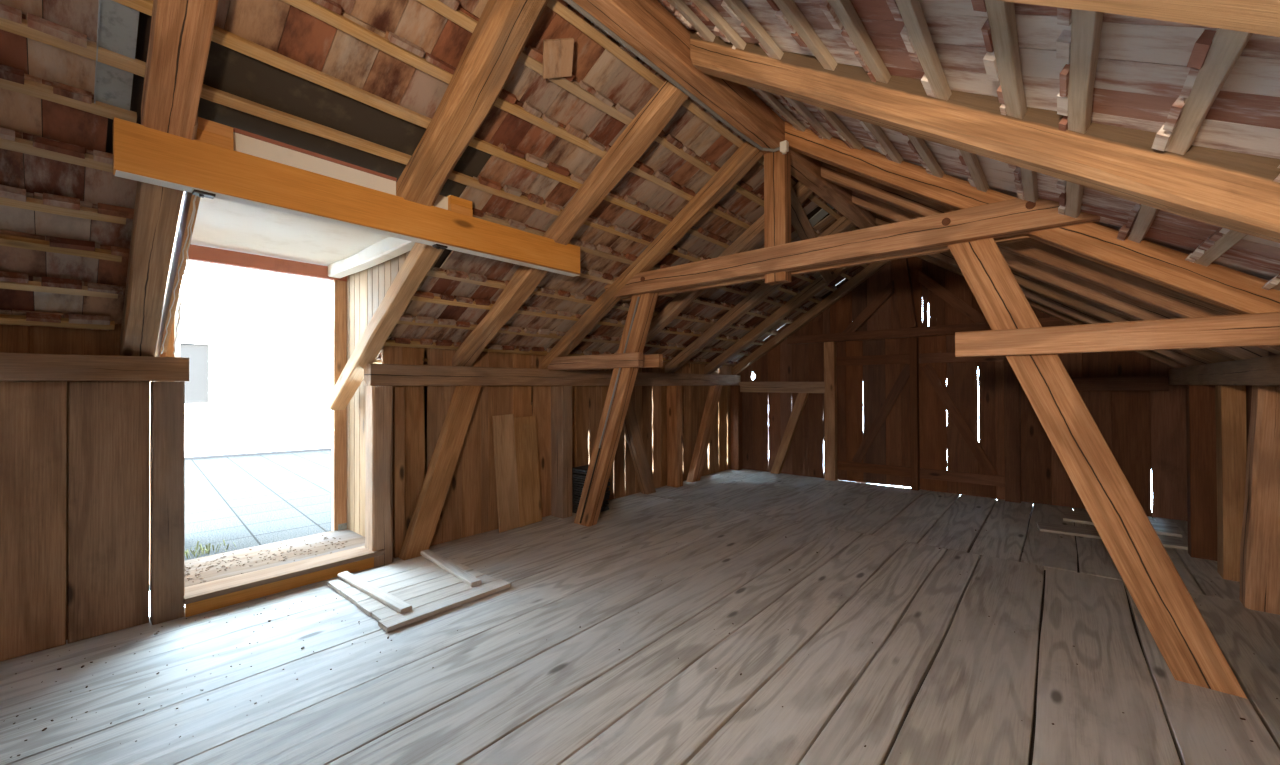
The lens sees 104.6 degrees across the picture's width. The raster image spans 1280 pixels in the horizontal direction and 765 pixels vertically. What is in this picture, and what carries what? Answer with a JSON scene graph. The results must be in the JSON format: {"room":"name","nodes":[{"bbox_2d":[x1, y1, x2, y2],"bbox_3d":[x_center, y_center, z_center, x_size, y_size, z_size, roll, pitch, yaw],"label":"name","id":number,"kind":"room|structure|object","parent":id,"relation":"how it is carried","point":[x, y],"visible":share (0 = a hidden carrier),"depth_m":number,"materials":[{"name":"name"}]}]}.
{"room":"farm building","nodes":[
{"label":"farm building","id":0,"kind":"room"},
{"bbox_2d":[149,191,199,583],"bbox_3d":[-2.733,0.161,2.881,2.100,2.420,0.030,-1,-1,40],"label":"wall","id":1,"kind":"structure","parent":0,"point":[186,209],"depth_m":2.70,"materials":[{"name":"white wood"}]},
{"bbox_2d":[233,128,396,180],"bbox_3d":[-1.627,-1.150,2.539,0.040,0.016,0.725,-1,-1,40],"label":"trim","id":2,"kind":"structure","parent":1,"relation":"attached to","point":[235,130],"depth_m":2.48,"materials":[{"name":"red paint"}]},
{"bbox_2d":[190,132,447,265],"bbox_3d":[-2.326,-1.070,3.386,2.185,0.125,1.300,-1,-1,40],"label":"ceiling","id":3,"kind":"structure","parent":0,"point":[219,223],"depth_m":3.35,"materials":[{"name":"white paint"}]},
{"bbox_2d":[0,324,733,660],"bbox_3d":[-1.421,0.538,4.803,0.096,1.800,9.480,-1,-1,40],"label":"wall","id":4,"kind":"structure","parent":0,"point":[75,455],"depth_m":2.85,"materials":[{"name":"brown wood"}]},
{"bbox_2d":[0,353,188,380],"bbox_3d":[-3.649,-0.082,2.148,0.153,0.148,2.505,-1,-1,40],"label":"wall plate","id":5,"kind":"object","parent":4,"relation":"attached to","point":[13,366],"visible":0.9,"depth_m":2.74,"materials":[{"name":"brown wood"}]},
{"bbox_2d":[120,111,197,356],"bbox_3d":[-2.562,-0.578,2.582,1.760,1.272,0.145,-1,-1,40],"label":"rafter","id":6,"kind":"object","parent":5,"relation":"on","point":[157,208],"visible":0.67,"depth_m":2.49,"materials":[{"name":"brown wood"}]},
{"bbox_2d":[23,0,845,359],"bbox_3d":[-0.577,-1.092,4.143,3.031,1.935,9.760,-1,-1,40],"label":"roof cover","id":7,"kind":"structure","parent":4,"relation":"on","point":[144,23],"depth_m":2.06,"materials":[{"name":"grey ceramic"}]},
{"bbox_2d":[364,363,740,385],"bbox_3d":[-0.255,-0.047,6.130,0.134,0.190,5.850,-1,-1,40],"label":"wall plate","id":8,"kind":"object","parent":4,"relation":"attached to","point":[374,374],"visible":0.91,"depth_m":4.82,"materials":[{"name":"brown wood"}]},
{"bbox_2d":[328,242,442,409],"bbox_3d":[-1.942,-0.416,3.701,1.847,1.294,0.128,-1,-1,40],"label":"knee brace","id":9,"kind":"object","parent":8,"relation":"on","point":[421,257],"visible":0.88,"depth_m":3.59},
{"bbox_2d":[452,80,687,365],"bbox_3d":[-0.801,-0.904,3.846,2.810,1.925,0.186,-1,-1,40],"label":"rafter","id":10,"kind":"object","parent":8,"relation":"on","point":[655,115],"visible":0.82,"depth_m":3.40,"materials":[{"name":"brown wood"}]},
{"bbox_2d":[113,117,579,276],"bbox_3d":[-1.280,-0.932,2.883,0.076,0.220,2.451,-1,-1,40],"label":"beam","id":11,"kind":"structure","parent":10,"relation":"attached to","point":[141,153],"depth_m":2.44,"materials":[{"name":"brown wood"}]},
{"bbox_2d":[141,0,217,139],"bbox_3d":[-1.549,-1.442,1.707,1.170,0.898,0.153,-1,-1,40],"label":"rafter","id":12,"kind":"object","parent":11,"relation":"on","point":[181,31],"visible":0.93,"depth_m":1.87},
{"bbox_2d":[195,117,233,149],"bbox_3d":[-1.895,-1.097,2.203,0.065,0.108,0.125,-1,-1,40],"label":"block","id":13,"kind":"object","parent":11,"relation":"on","point":[211,132],"visible":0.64,"depth_m":2.18,"materials":[{"name":"brown wood"}]},
{"bbox_2d":[328,236,414,277],"bbox_3d":[-1.943,-0.997,3.755,2.050,0.118,0.111,-1,-1,40],"label":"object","id":14,"kind":"structure","parent":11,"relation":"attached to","point":[388,248],"depth_m":3.81,"materials":[{"name":"white paint"}]},
{"bbox_2d":[396,0,548,205],"bbox_3d":[-0.869,-1.440,2.507,1.170,0.898,0.208,-1,-1,40],"label":"rafter","id":15,"kind":"object","parent":11,"relation":"on","point":[503,29],"visible":0.97,"depth_m":2.44,"materials":[{"name":"brown wood"}]},
{"bbox_2d":[383,340,736,365],"bbox_3d":[-0.201,-0.314,6.157,0.069,0.063,5.800,-1,-1,40],"label":"batten","id":16,"kind":"object","parent":10,"relation":"attached to","point":[388,342],"visible":0.48,"depth_m":4.68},
{"bbox_2d":[281,0,851,279],"bbox_3d":[0.019,-1.510,3.572,0.070,0.065,9.460,-1,-1,40],"label":"batten","id":17,"kind":"object","parent":10,"relation":"attached to","point":[340,22],"visible":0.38,"depth_m":2.37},
{"bbox_2d":[546,0,857,230],"bbox_3d":[0.368,-1.806,3.276,0.066,0.064,9.460,-1,-1,40],"label":"batten","id":18,"kind":"object","parent":10,"relation":"attached to","point":[583,25],"visible":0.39,"depth_m":2.81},
{"bbox_2d":[540,141,763,368],"bbox_3d":[-0.160,-0.901,4.601,2.810,1.925,0.146,-1,-1,40],"label":"rafter","id":19,"kind":"object","parent":8,"relation":"on","point":[746,156],"visible":0.82,"depth_m":4.22,"materials":[{"name":"brown wood"}]},
{"bbox_2d":[605,181,812,370],"bbox_3d":[0.473,-0.897,5.345,2.810,1.928,0.160,-1,-1,40],"label":"rafter","id":20,"kind":"object","parent":8,"relation":"on","point":[754,234],"visible":0.34,"depth_m":4.93,"materials":[{"name":"brown wood"}]},
{"bbox_2d":[397,319,749,355],"bbox_3d":[-0.018,-0.471,6.002,0.064,0.061,5.800,-1,-1,40],"label":"batten","id":21,"kind":"object","parent":20,"relation":"attached to","point":[435,323],"visible":0.5,"depth_m":4.82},
{"bbox_2d":[427,269,778,334],"bbox_3d":[0.339,-0.773,5.700,0.070,0.064,5.800,-1,-1,40],"label":"batten","id":22,"kind":"object","parent":20,"relation":"attached to","point":[435,273],"visible":0.5,"depth_m":4.32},
{"bbox_2d":[416,0,867,267],"bbox_3d":[0.185,-1.652,3.431,0.068,0.065,9.460,-1,-1,40],"label":"batten","id":23,"kind":"object","parent":20,"relation":"attached to","point":[458,17],"visible":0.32,"depth_m":2.80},
{"bbox_2d":[543,38,573,78],"bbox_3d":[-0.423,-1.668,2.550,0.153,0.142,0.190,0,0,-12],"label":"wood block","id":24,"kind":"structure","parent":23,"relation":"on","point":[557,53],"depth_m":2.54,"materials":[{"name":"wood"}]},
{"bbox_2d":[665,216,854,372],"bbox_3d":[1.249,-0.894,6.258,2.810,1.932,0.157,-1,-1,40],"label":"rafter","id":25,"kind":"object","parent":8,"relation":"on","point":[842,224],"visible":0.62,"depth_m":6.25,"materials":[{"name":"brown wood"}]},
{"bbox_2d":[411,296,764,344],"bbox_3d":[0.172,-0.631,5.841,0.072,0.060,5.800,-1,-1,40],"label":"batten","id":26,"kind":"object","parent":25,"relation":"attached to","point":[436,299],"visible":0.57,"depth_m":4.50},
{"bbox_2d":[791,185,836,283],"bbox_3d":[1.778,-1.495,5.188,0.141,0.421,2.760,0,0,30],"label":"brace","id":27,"kind":"object","parent":25,"relation":"attached to","point":[800,222],"visible":0.48,"depth_m":4.82,"materials":[{"name":"brown wood"}]},
{"bbox_2d":[704,267,849,373],"bbox_3d":[1.895,-0.892,7.018,2.810,1.924,0.146,-1,-1,40],"label":"rafter","id":28,"kind":"object","parent":8,"relation":"on","point":[819,283],"visible":0.67,"depth_m":6.99,"materials":[{"name":"brown wood"}]},
{"bbox_2d":[473,215,806,312],"bbox_3d":[0.659,-1.086,5.324,0.065,0.059,5.960,-1,-1,40],"label":"batten","id":29,"kind":"object","parent":28,"relation":"attached to","point":[596,252],"visible":0.4,"depth_m":4.15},
{"bbox_2d":[732,260,890,374],"bbox_3d":[2.431,-0.890,7.649,2.810,1.923,0.121,-1,-1,40],"label":"rafter","id":30,"kind":"object","parent":8,"relation":"on","point":[871,269],"visible":0.84,"depth_m":7.47,"materials":[{"name":"brown wood"}]},
{"bbox_2d":[346,249,444,536],"bbox_3d":[-1.958,0.162,3.912,1.928,2.426,0.025,-1,-1,40],"label":"wall","id":31,"kind":"structure","parent":0,"point":[367,288],"depth_m":4.29,"materials":[{"name":"brown wood"}]},
{"bbox_2d":[0,0,869,371],"bbox_3d":[-0.653,-1.002,4.094,3.087,1.935,9.472,-1,-1,40],"label":"ceiling","id":32,"kind":"structure","parent":0,"point":[278,26],"depth_m":2.70,"materials":[{"name":"ceramic"}]},
{"bbox_2d":[94,0,138,110],"bbox_3d":[-1.945,-1.276,1.842,0.552,0.362,0.100,-1,-1,40],"label":"flashing","id":33,"kind":"object","parent":32,"relation":"attached to","point":[117,26],"visible":0.94,"depth_m":1.86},
{"bbox_2d":[198,12,490,196],"bbox_3d":[-1.369,-1.309,2.579,0.466,0.302,1.400,-1,-1,40],"label":"panel","id":34,"kind":"object","parent":32,"relation":"attached to","point":[228,70],"visible":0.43,"depth_m":2.37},
{"bbox_3d":[-2.928,-0.912,1.344,2.810,1.932,0.159,-1,-1,40],"label":"rafter","id":35,"kind":"object","parent":32,"relation":"attached to","visible":0},
{"bbox_2d":[0,137,112,172],"bbox_3d":[-2.996,-0.956,1.376,0.064,0.064,2.210,-1,-1,40],"label":"batten","id":36,"kind":"object","parent":35,"relation":"attached to","point":[20,145],"visible":0.55,"depth_m":2.04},
{"bbox_2d":[0,314,114,329],"bbox_3d":[-3.732,-0.333,2.000,0.064,0.064,2.210,-1,-1,40],"label":"batten","id":37,"kind":"object","parent":35,"relation":"attached to","point":[4,318],"visible":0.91,"depth_m":2.65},
{"bbox_2d":[0,281,117,298],"bbox_3d":[-3.549,-0.484,1.845,0.062,0.056,2.210,-1,-1,40],"label":"batten","id":38,"kind":"object","parent":35,"relation":"attached to","point":[36,286],"visible":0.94,"depth_m":2.50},
{"bbox_2d":[0,234,121,261],"bbox_3d":[-3.361,-0.644,1.685,0.064,0.055,2.210,-1,-1,40],"label":"batten","id":39,"kind":"object","parent":35,"relation":"attached to","point":[5,240],"visible":0.82,"depth_m":2.33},
{"bbox_2d":[0,197,125,224],"bbox_3d":[-3.193,-0.785,1.542,0.068,0.056,2.210,-1,-1,40],"label":"batten","id":40,"kind":"object","parent":35,"relation":"attached to","point":[34,204],"visible":0.85,"depth_m":2.22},
{"bbox_2d":[0,78,136,122],"bbox_3d":[-2.823,-1.103,1.229,0.061,0.057,2.210,-1,-1,40],"label":"batten","id":41,"kind":"object","parent":35,"relation":"attached to","point":[31,88],"visible":0.82,"depth_m":1.92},
{"bbox_2d":[0,17,820,302],"bbox_3d":[-0.322,-1.221,3.861,0.068,0.068,9.460,-1,-1,40],"label":"batten","id":42,"kind":"object","parent":35,"relation":"attached to","point":[135,66],"visible":0.56,"depth_m":2.27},
{"bbox_2d":[112,0,834,291],"bbox_3d":[-0.157,-1.362,3.721,0.072,0.063,9.460,-1,-1,40],"label":"batten","id":43,"kind":"object","parent":35,"relation":"attached to","point":[220,36],"visible":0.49,"depth_m":2.33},
{"bbox_2d":[0,469,1279,764],"bbox_3d":[0.549,1.433,3.109,5.328,0.032,9.456,-1,-1,40],"label":"floor","id":44,"kind":"structure","parent":0,"point":[493,693],"depth_m":2.54,"materials":[{"name":"grey wood"}]},
{"bbox_2d":[150,381,184,624],"bbox_3d":[-2.881,0.713,3.018,0.132,1.438,0.142,-1,-1,40],"label":"post","id":45,"kind":"object","parent":44,"relation":"on","point":[167,398],"visible":0.98,"depth_m":2.98,"materials":[{"name":"brown wood"}]},
{"bbox_2d":[183,529,384,616],"bbox_3d":[-2.718,1.374,3.731,0.925,0.126,1.230,-1,-1,40],"label":"threshold","id":46,"kind":"object","parent":44,"relation":"on","point":[223,588],"visible":0.91,"depth_m":3.55,"materials":[{"name":"brown wood"}]},
{"bbox_2d":[166,244,346,530],"bbox_3d":[-3.077,0.154,4.030,0.131,2.373,1.275,-1,-1,40],"label":"door frame","id":47,"kind":"structure","parent":46,"relation":"on","point":[197,253],"depth_m":4.43,"materials":[{"name":"brown wood"}]},
{"bbox_2d":[365,386,392,566],"bbox_3d":[-2.080,0.731,3.951,0.161,1.408,0.161,-1,-1,40],"label":"post","id":48,"kind":"object","parent":44,"relation":"on","point":[379,399],"visible":0.94,"depth_m":3.89,"materials":[{"name":"brown wood"}]},
{"bbox_2d":[393,387,404,557],"bbox_3d":[-1.999,0.736,4.099,0.052,1.400,0.082,-1,-1,40],"label":"post","id":49,"kind":"object","parent":44,"relation":"on","point":[398,392],"visible":0.87,"depth_m":4.08,"materials":[{"name":"brown wood"}]},
{"bbox_2d":[327,549,510,631],"bbox_3d":[-1.566,1.394,3.463,1.052,0.060,0.825,-1,-1,40],"label":"hatch","id":50,"kind":"object","parent":44,"relation":"on","point":[400,594],"visible":1,"depth_m":3.36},
{"bbox_2d":[398,386,480,559],"bbox_3d":[-1.718,0.734,4.301,0.112,1.405,0.707,-1,-1,40],"label":"knee brace","id":51,"kind":"object","parent":44,"relation":"on","point":[434,489],"visible":0.98,"depth_m":4.24,"materials":[{"name":"brown wood"}]},
{"bbox_2d":[492,414,519,532],"bbox_3d":[-1.304,0.876,4.831,0.069,1.125,0.274,-1,-1,40],"label":"board","id":52,"kind":"object","parent":44,"relation":"on","point":[503,425],"visible":1,"depth_m":4.82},
{"bbox_2d":[514,416,541,526],"bbox_3d":[-1.143,0.892,5.034,0.069,1.097,0.316,-1,-1,40],"label":"board","id":53,"kind":"object","parent":44,"relation":"on","point":[530,512],"visible":1,"depth_m":5.03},
{"bbox_2d":[551,386,571,518],"bbox_3d":[-0.846,0.740,5.349,0.191,1.400,0.142,-1,-1,40],"label":"post","id":54,"kind":"object","parent":44,"relation":"on","point":[561,396],"visible":1,"depth_m":5.29,"materials":[{"name":"brown wood"}]},
{"bbox_2d":[574,292,658,526],"bbox_3d":[-0.234,0.233,4.763,1.088,2.400,0.123,-1,-1,40],"label":"strut","id":55,"kind":"object","parent":44,"relation":"on","point":[602,458],"visible":0.91,"depth_m":4.73,"materials":[{"name":"brown"}]},
{"bbox_2d":[547,352,642,369],"bbox_3d":[-0.473,-0.200,4.834,1.260,0.131,0.072,-1,-1,40],"label":"beam","id":56,"kind":"structure","parent":55,"relation":"attached to","point":[620,360],"depth_m":4.72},
{"bbox_2d":[623,398,655,493],"bbox_3d":[-0.063,0.741,6.286,0.111,1.405,0.722,-1,-1,40],"label":"knee brace","id":57,"kind":"object","parent":44,"relation":"on","point":[631,427],"visible":0.76,"depth_m":6.27,"materials":[{"name":"brown wood"}]},
{"bbox_2d":[667,386,682,486],"bbox_3d":[0.485,0.745,6.923,0.182,1.400,0.141,-1,-1,40],"label":"post","id":58,"kind":"object","parent":44,"relation":"on","point":[674,393],"visible":0.98,"depth_m":6.86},
{"bbox_2d":[686,385,722,481],"bbox_3d":[0.990,0.745,7.523,0.111,1.405,0.858,-1,-1,40],"label":"knee brace","id":59,"kind":"object","parent":44,"relation":"on","point":[709,413],"visible":0.98,"depth_m":7.45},
{"bbox_2d":[730,385,742,469],"bbox_3d":[1.610,0.750,8.269,0.152,1.400,0.133,-1,-1,40],"label":"post","id":60,"kind":"object","parent":44,"relation":"on","point":[735,394],"visible":0.97,"depth_m":8.22,"materials":[{"name":"brown wood"}]},
{"bbox_2d":[771,393,808,473],"bbox_3d":[2.332,0.800,7.729,0.608,1.285,0.092,-1,-1,40],"label":"brace","id":61,"kind":"object","parent":44,"relation":"on","point":[801,399],"visible":0.97,"depth_m":7.69,"materials":[{"name":"brown wood"}]},
{"bbox_2d":[824,342,837,480],"bbox_3d":[2.818,0.421,7.315,0.152,2.035,0.112,-1,-1,40],"label":"post","id":62,"kind":"object","parent":44,"relation":"on","point":[830,348],"visible":1,"depth_m":7.27,"materials":[{"name":"brown wood"}]},
{"bbox_2d":[739,382,824,392],"bbox_3d":[2.223,0.074,7.817,1.421,0.181,0.112,-1,-1,40],"label":"rail","id":63,"kind":"object","parent":62,"relation":"attached to","point":[772,387],"visible":0.97,"depth_m":7.73,"materials":[{"name":"brown wood"}]},
{"bbox_2d":[836,337,910,486],"bbox_3d":[3.271,0.410,7.013,1.133,2.052,0.050,-1,-1,40],"label":"door","id":64,"kind":"structure","parent":62,"relation":"attached to","point":[873,376],"depth_m":6.98,"materials":[{"name":"brown wood"}]},
{"bbox_2d":[910,337,919,490],"bbox_3d":[3.662,0.412,6.599,0.088,2.035,0.113,-1,-1,40],"label":"post","id":65,"kind":"object","parent":44,"relation":"on","point":[914,341],"visible":1,"depth_m":6.56,"materials":[{"name":"brown wood"}]},
{"bbox_2d":[787,317,1062,344],"bbox_3d":[3.567,-0.670,6.689,3.260,0.129,0.103,-1,-1,40],"label":"rail","id":66,"kind":"object","parent":65,"relation":"on","point":[1051,321],"visible":0.77,"depth_m":6.66,"materials":[{"name":"brown wood"}]},
{"bbox_2d":[842,280,893,332],"bbox_3d":[3.205,-1.057,6.991,0.677,0.666,0.092,-1,-1,40],"label":"brace","id":67,"kind":"object","parent":66,"relation":"on","point":[887,292],"visible":0.96,"depth_m":6.91,"materials":[{"name":"brown wood"}]},
{"bbox_2d":[891,258,917,328],"bbox_3d":[3.568,-1.209,6.683,0.299,0.982,0.110,-1,-1,40],"label":"post","id":68,"kind":"object","parent":66,"relation":"on","point":[901,273],"visible":0.9,"depth_m":6.64,"materials":[{"name":"brown wood"}]},
{"bbox_2d":[919,270,986,322],"bbox_3d":[4.006,-1.119,6.311,0.786,0.760,0.091,-1,-1,40],"label":"brace","id":69,"kind":"object","parent":66,"relation":"on","point":[950,298],"visible":0.94,"depth_m":6.29,"materials":[{"name":"brown wood"}]},
{"bbox_2d":[1004,356,1020,502],"bbox_3d":[4.456,0.402,5.924,0.154,2.040,0.112,-1,-1,40],"label":"post","id":70,"kind":"object","parent":44,"relation":"on","point":[1012,407],"visible":0.76,"depth_m":5.88,"materials":[{"name":"brown wood"}]},
{"bbox_2d":[918,335,1004,499],"bbox_3d":[4.117,0.406,6.294,1.086,2.060,0.051,-1,-1,40],"label":"door","id":71,"kind":"structure","parent":70,"relation":"attached to","point":[953,460],"depth_m":6.32,"materials":[{"name":"brown wood"}]},
{"bbox_2d":[1021,376,1168,390],"bbox_3d":[4.973,0.016,5.479,1.200,0.151,0.111,-1,-1,40],"label":"rail","id":72,"kind":"object","parent":70,"relation":"attached to","point":[1150,383],"visible":0.63,"depth_m":5.27,"materials":[{"name":"brown wood"}]},
{"bbox_2d":[948,238,1247,698],"bbox_3d":[2.272,0.209,2.635,1.198,2.400,0.118,-1,-1,40],"label":"strut","id":73,"kind":"object","parent":44,"relation":"on","point":[1189,649],"visible":0.84,"depth_m":2.50,"materials":[{"name":"wood"}]},
{"bbox_2d":[955,312,1279,356],"bbox_3d":[2.382,-0.224,2.403,1.440,0.143,0.078,-1,-1,40],"label":"beam","id":74,"kind":"structure","parent":73,"relation":"attached to","point":[1255,329],"depth_m":2.38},
{"bbox_2d":[1036,522,1187,549],"bbox_3d":[4.284,1.397,4.544,0.987,0.026,0.301,0,0,33],"label":"plank","id":75,"kind":"object","parent":44,"relation":"on","point":[1170,542],"visible":0.59,"depth_m":4.60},
{"bbox_2d":[1063,509,1181,536],"bbox_3d":[4.790,1.396,4.954,0.821,0.028,0.500,-1,-1,43],"label":"plank","id":76,"kind":"object","parent":44,"relation":"on","point":[1163,528],"visible":0.53,"depth_m":4.90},
{"bbox_2d":[1186,385,1220,560],"bbox_3d":[4.553,0.716,3.989,0.182,1.385,0.142,-1,-1,40],"label":"post","id":77,"kind":"object","parent":44,"relation":"on","point":[1200,399],"visible":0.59,"depth_m":3.95,"materials":[{"name":"brown wood"}]},
{"bbox_2d":[1215,385,1246,581],"bbox_3d":[4.270,0.714,3.574,0.117,1.385,0.182,-1,-1,40],"label":"post","id":78,"kind":"object","parent":44,"relation":"on","point":[1230,400],"visible":0.84,"depth_m":3.52,"materials":[{"name":"brown wood"}]},
{"bbox_2d":[1239,385,1279,614],"bbox_3d":[3.856,0.713,3.041,0.194,1.398,0.263,-1,-1,40],"label":"post","id":79,"kind":"object","parent":44,"relation":"on","point":[1260,537],"visible":0.98,"depth_m":3.01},
{"bbox_2d":[1169,354,1279,384],"bbox_3d":[2.462,-0.068,1.484,0.133,0.168,9.410,-1,-1,40],"label":"wall plate","id":80,"kind":"object","parent":79,"relation":"on","point":[1265,370],"visible":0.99,"depth_m":3.19,"materials":[{"name":"brown wood"}]},
{"bbox_2d":[785,121,1279,313],"bbox_3d":[2.174,-0.894,2.737,2.820,2.053,0.126,-1,-1,40],"label":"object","id":81,"kind":"structure","parent":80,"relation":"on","point":[1238,292],"depth_m":2.54,"materials":[{"name":"wood"}]},
{"bbox_2d":[622,235,1031,300],"bbox_3d":[1.116,-0.895,3.739,3.497,0.178,0.063,-1,-1,40],"label":"tie beam","id":82,"kind":"structure","parent":81,"relation":"attached to","point":[1017,237],"depth_m":3.46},
{"bbox_2d":[604,198,1099,297],"bbox_3d":[1.001,-0.896,3.606,3.496,0.178,0.126,-1,-1,40],"label":"tie beam","id":83,"kind":"structure","parent":81,"relation":"attached to","point":[1013,217],"depth_m":3.15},
{"bbox_2d":[821,161,1279,353],"bbox_3d":[2.633,-0.883,3.278,2.820,2.031,0.126,-1,-1,40],"label":"rafter","id":84,"kind":"object","parent":80,"relation":"on","point":[1175,303],"visible":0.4,"depth_m":3.13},
{"bbox_2d":[573,0,877,228],"bbox_3d":[0.541,-1.816,3.136,0.155,0.214,9.410,-1,-1,40],"label":"ridge beam","id":85,"kind":"structure","parent":84,"relation":"attached to","point":[647,26],"depth_m":2.90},
{"bbox_2d":[564,0,779,151],"bbox_3d":[-0.783,-1.701,1.655,0.133,0.028,5.298,-1,-1,42],"label":"cable","id":86,"kind":"object","parent":85,"relation":"attached to","point":[571,3],"visible":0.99,"depth_m":2.68,"materials":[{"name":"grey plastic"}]},
{"bbox_2d":[764,150,790,284],"bbox_3d":[1.026,-1.226,3.692,0.166,0.963,0.107,-1,-1,40],"label":"post","id":87,"kind":"object","parent":85,"relation":"hanging from","point":[777,165],"visible":0.78,"depth_m":3.65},
{"bbox_2d":[724,0,864,149],"bbox_3d":[0.990,-1.561,2.746,0.069,0.064,9.460,-1,-1,40],"label":"batten","id":88,"kind":"object","parent":84,"relation":"attached to","point":[737,6],"visible":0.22,"depth_m":2.25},
{"bbox_2d":[1065,9,1102,217],"bbox_3d":[1.806,-0.860,2.051,0.075,0.064,9.460,-1,-1,40],"label":"batten","id":89,"kind":"object","parent":84,"relation":"attached to","point":[1086,26],"visible":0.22,"depth_m":1.37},
{"bbox_2d":[916,255,1186,367],"bbox_3d":[4.704,-0.868,5.713,2.820,2.021,0.119,-1,-1,40],"label":"rafter","id":90,"kind":"object","parent":80,"relation":"on","point":[1068,319],"visible":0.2,"depth_m":5.62,"materials":[{"name":"brown wood"}]},
{"bbox_2d":[876,214,1234,363],"bbox_3d":[3.676,-0.880,4.504,2.820,2.028,0.125,-1,-1,40],"label":"rafter","id":91,"kind":"object","parent":80,"relation":"on","point":[1205,355],"visible":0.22,"depth_m":4.29,"materials":[{"name":"brown wood"}]},
{"bbox_2d":[852,191,1267,359],"bbox_3d":[3.157,-0.880,3.894,2.820,2.037,0.128,-1,-1,40],"label":"rafter","id":92,"kind":"object","parent":80,"relation":"on","point":[1137,310],"visible":0.3,"depth_m":3.72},
{"bbox_2d":[667,0,805,131],"bbox_3d":[0.701,-1.809,2.993,0.071,0.066,9.460,-1,-1,40],"label":"batten","id":93,"kind":"object","parent":92,"relation":"attached to","point":[686,12],"visible":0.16,"depth_m":2.56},
{"bbox_2d":[773,0,903,163],"bbox_3d":[1.174,-1.404,2.590,0.071,0.065,9.460,-1,-1,40],"label":"batten","id":94,"kind":"object","parent":92,"relation":"attached to","point":[790,10],"visible":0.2,"depth_m":2.05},
{"bbox_2d":[895,0,989,191],"bbox_3d":[1.511,-1.113,2.302,0.072,0.064,9.460,-1,-1,40],"label":"batten","id":95,"kind":"object","parent":92,"relation":"attached to","point":[911,11],"visible":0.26,"depth_m":1.67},
{"bbox_2d":[929,252,1206,366],"bbox_3d":[4.226,-0.877,5.151,2.820,2.028,0.126,-1,-1,40],"label":"rafter","id":96,"kind":"object","parent":80,"relation":"on","point":[1174,355],"visible":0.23,"depth_m":4.98,"materials":[{"name":"brown wood"}]},
{"bbox_2d":[998,0,1279,36],"bbox_3d":[0.696,-0.881,0.999,2.820,2.019,0.146,-1,-1,40],"label":"rafter","id":97,"kind":"object","parent":80,"relation":"on","point":[1262,17],"visible":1,"depth_m":0.83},
{"bbox_2d":[827,0,944,177],"bbox_3d":[1.344,-1.259,2.445,0.073,0.067,9.460,-1,-1,40],"label":"batten","id":98,"kind":"object","parent":97,"relation":"attached to","point":[845,11],"visible":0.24,"depth_m":1.86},
{"bbox_2d":[737,257,1186,520],"bbox_3d":[3.613,-0.287,6.738,5.280,3.477,0.026,-1,-1,40],"label":"wall","id":99,"kind":"structure","parent":0,"point":[1144,431],"depth_m":5.89,"materials":[{"name":"brown wood"}]},
{"bbox_2d":[657,0,1279,289],"bbox_3d":[1.689,-0.982,2.101,3.064,2.013,9.458,-1,-1,40],"label":"ceiling","id":100,"kind":"structure","parent":0,"point":[1146,70],"depth_m":1.54,"materials":[{"name":"ceramic"}]},
{"bbox_2d":[985,0,1037,201],"bbox_3d":[1.679,-0.970,2.159,0.073,0.064,9.460,-1,-1,40],"label":"batten","id":101,"kind":"object","parent":100,"relation":"attached to","point":[1001,14],"visible":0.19,"depth_m":1.49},
{"bbox_2d":[1128,28,1252,242],"bbox_3d":[1.978,-0.711,1.904,0.074,0.067,9.460,-1,-1,40],"label":"rafter","id":102,"kind":"object","parent":100,"relation":"attached to","point":[1227,46],"visible":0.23,"depth_m":1.21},
{"bbox_3d":[-0.017,-0.885,0.160,2.820,2.020,0.129,-1,-1,40],"label":"rafter","id":103,"kind":"object","parent":100,"relation":"attached to","visible":0},
{"bbox_2d":[691,0,832,139],"bbox_3d":[0.839,-1.692,2.876,0.063,0.065,9.460,-1,-1,40],"label":"batten","id":104,"kind":"object","parent":103,"relation":"attached to","point":[714,16],"visible":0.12,"depth_m":2.41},
{"bbox_2d":[1194,230,1247,266],"bbox_3d":[2.153,-0.563,1.755,0.074,0.060,9.460,-1,-1,40],"label":"batten","id":105,"kind":"object","parent":103,"relation":"attached to","point":[1228,240],"visible":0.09,"depth_m":2.01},
{"bbox_2d":[885,507,1248,764],"bbox_3d":[0.588,1.502,3.144,5.400,0.075,9.560,-1,-1,40],"label":"floor","id":106,"kind":"structure","parent":0,"point":[1078,571],"depth_m":2.60,"materials":[{"name":"grey"}]},
{"bbox_2d":[1245,351,1279,447],"bbox_3d":[2.549,0.581,1.427,0.026,1.638,9.480,-1,-1,40],"label":"wall","id":107,"kind":"structure","parent":0,"point":[1248,387],"depth_m":3.47,"materials":[{"name":"brown wood"}]},
{"bbox_2d":[690,30,1279,242],"bbox_3d":[1.396,-0.914,1.823,2.820,2.084,0.148,-1,-1,40],"label":"roof beam","id":108,"kind":"structure","parent":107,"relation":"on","point":[1235,191],"depth_m":1.75,"materials":[{"name":"brown wood"}]},
{"label":"outside","id":109,"kind":"structure","parent":0,"visible":0},
{"bbox_2d":[149,450,707,590],"bbox_3d":[-6.043,1.486,9.070,11.020,0.100,22.000,-1,-1,40],"label":"terrace","id":110,"kind":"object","parent":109,"point":[255,500],"visible":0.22,"depth_m":5.92,"materials":[{"name":"concrete"}]},
{"bbox_2d":[179,260,331,459],"bbox_3d":[-8.843,-0.546,11.429,16.000,4.120,4.120,0,0,-35],"label":"house","id":111,"kind":"structure","parent":110,"relation":"on","point":[257,344],"depth_m":9.88,"materials":[{"name":"white"}]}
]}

